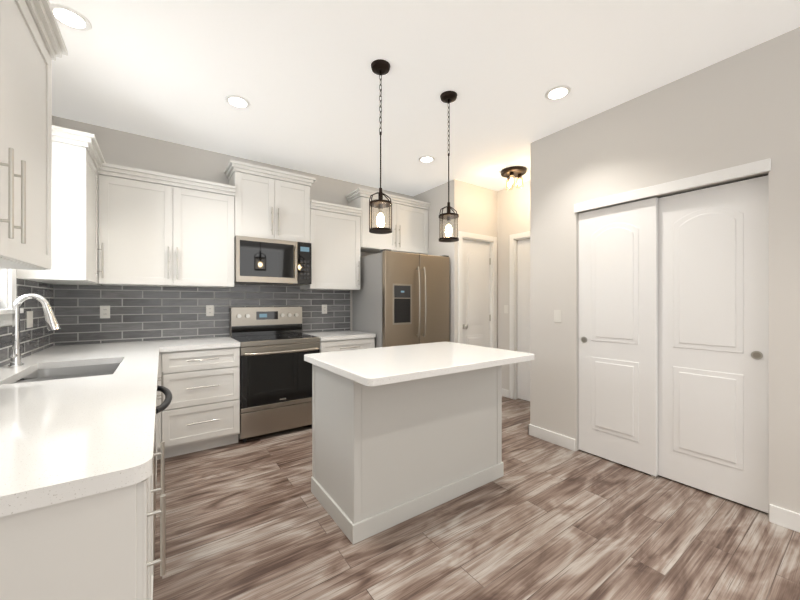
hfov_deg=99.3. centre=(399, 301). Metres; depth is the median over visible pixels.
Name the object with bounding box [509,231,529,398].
door frame
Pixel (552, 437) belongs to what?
baseboard
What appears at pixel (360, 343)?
base cabinet
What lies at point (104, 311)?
electrical outlet
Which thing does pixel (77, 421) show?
countertop
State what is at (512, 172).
light
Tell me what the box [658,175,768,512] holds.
closet door
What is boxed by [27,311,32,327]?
light switch
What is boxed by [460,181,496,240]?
wall
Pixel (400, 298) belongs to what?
refrigerator
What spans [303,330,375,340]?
countertop
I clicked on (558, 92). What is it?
recessed light
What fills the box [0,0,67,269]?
upper cabinet
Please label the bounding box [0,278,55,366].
tile backsplash
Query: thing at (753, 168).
door frame
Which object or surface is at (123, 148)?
wall
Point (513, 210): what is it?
wall
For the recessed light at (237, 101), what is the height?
0.007 m
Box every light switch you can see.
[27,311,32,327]
[554,310,560,321]
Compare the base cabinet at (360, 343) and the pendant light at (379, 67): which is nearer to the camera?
the pendant light at (379, 67)
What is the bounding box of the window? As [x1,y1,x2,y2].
[0,269,23,326]
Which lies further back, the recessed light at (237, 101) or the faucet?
the recessed light at (237, 101)
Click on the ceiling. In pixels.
(301, 77)
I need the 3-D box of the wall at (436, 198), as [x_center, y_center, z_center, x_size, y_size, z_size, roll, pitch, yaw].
[0.490,-0.130,4.756,0.100,2.900,0.870,0,0,-35]
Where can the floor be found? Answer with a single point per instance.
(252, 519)
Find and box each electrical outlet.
[100,306,109,317]
[206,305,213,315]
[322,305,326,313]
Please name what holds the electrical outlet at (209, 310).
attached to the tile backsplash at (143, 313)
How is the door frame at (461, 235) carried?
attached to the wall at (478, 209)
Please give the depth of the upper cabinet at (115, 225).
3.35 m
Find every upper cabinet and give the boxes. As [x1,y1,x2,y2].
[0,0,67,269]
[17,125,108,284]
[109,160,429,290]
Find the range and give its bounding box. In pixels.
[230,307,319,441]
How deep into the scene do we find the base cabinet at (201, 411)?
2.95 m
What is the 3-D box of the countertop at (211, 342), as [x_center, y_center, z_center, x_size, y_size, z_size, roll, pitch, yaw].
[-1.887,0.390,3.203,0.596,0.039,0.682,0,0,-35]
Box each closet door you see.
[578,197,657,475]
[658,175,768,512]
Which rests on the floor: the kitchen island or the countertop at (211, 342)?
the kitchen island
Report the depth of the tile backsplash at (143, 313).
3.35 m
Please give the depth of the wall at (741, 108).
2.33 m
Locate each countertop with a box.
[0,340,163,516]
[164,336,239,351]
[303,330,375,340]
[304,342,534,385]
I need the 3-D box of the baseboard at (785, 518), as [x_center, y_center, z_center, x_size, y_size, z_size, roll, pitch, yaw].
[3.369,1.268,0.406,0.014,0.105,4.000,0,0,-35]
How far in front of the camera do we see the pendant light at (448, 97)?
2.59 m
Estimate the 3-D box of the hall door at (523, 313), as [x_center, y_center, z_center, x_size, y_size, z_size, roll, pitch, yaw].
[1.794,0.236,4.320,0.104,2.144,0.732,0,0,-35]
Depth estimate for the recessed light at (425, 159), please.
3.75 m
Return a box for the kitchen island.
[311,364,503,543]
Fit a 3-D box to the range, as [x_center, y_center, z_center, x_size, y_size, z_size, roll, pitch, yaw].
[-1.316,0.688,3.580,0.762,1.265,0.701,0,0,-35]
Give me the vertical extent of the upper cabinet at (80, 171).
1.004 m
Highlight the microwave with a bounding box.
[234,235,310,285]
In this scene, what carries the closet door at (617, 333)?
in the wall at (741, 108)
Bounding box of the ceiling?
[49,0,799,195]
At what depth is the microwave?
3.52 m
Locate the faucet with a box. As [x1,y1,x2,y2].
[8,294,60,366]
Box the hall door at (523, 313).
[517,239,529,400]
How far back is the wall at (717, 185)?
2.80 m
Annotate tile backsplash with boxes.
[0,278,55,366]
[56,284,349,344]
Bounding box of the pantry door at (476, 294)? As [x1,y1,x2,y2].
[463,239,489,347]
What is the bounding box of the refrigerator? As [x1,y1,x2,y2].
[352,249,449,347]
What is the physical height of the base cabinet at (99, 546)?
0.908 m
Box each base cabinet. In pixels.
[0,422,155,599]
[156,395,159,563]
[157,347,239,459]
[320,337,374,352]
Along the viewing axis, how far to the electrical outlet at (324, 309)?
4.26 m
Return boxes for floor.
[153,396,799,599]
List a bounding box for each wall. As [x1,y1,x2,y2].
[52,116,412,345]
[413,179,459,342]
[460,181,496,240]
[497,181,529,389]
[530,27,799,513]
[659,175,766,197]
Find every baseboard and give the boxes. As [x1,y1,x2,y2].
[529,424,574,450]
[769,504,799,532]
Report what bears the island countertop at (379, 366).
on the kitchen island
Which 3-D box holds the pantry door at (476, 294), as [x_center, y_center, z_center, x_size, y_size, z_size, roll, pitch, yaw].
[1.043,0.236,4.647,0.582,2.144,0.104,0,0,-35]
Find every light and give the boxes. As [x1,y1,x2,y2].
[50,3,91,30]
[225,95,250,108]
[369,59,391,233]
[419,156,434,162]
[439,91,458,241]
[501,166,526,189]
[545,85,570,100]
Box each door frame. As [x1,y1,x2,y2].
[458,231,496,347]
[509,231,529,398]
[574,158,770,212]
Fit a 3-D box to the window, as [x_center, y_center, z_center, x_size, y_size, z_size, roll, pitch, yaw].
[-2.214,-0.432,1.789,0.145,1.145,0.780,0,0,-35]
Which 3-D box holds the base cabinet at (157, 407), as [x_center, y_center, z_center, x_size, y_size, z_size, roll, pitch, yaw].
[-1.227,0.866,1.069,0.728,0.908,0.469,0,0,-35]
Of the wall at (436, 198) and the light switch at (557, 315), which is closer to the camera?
the light switch at (557, 315)

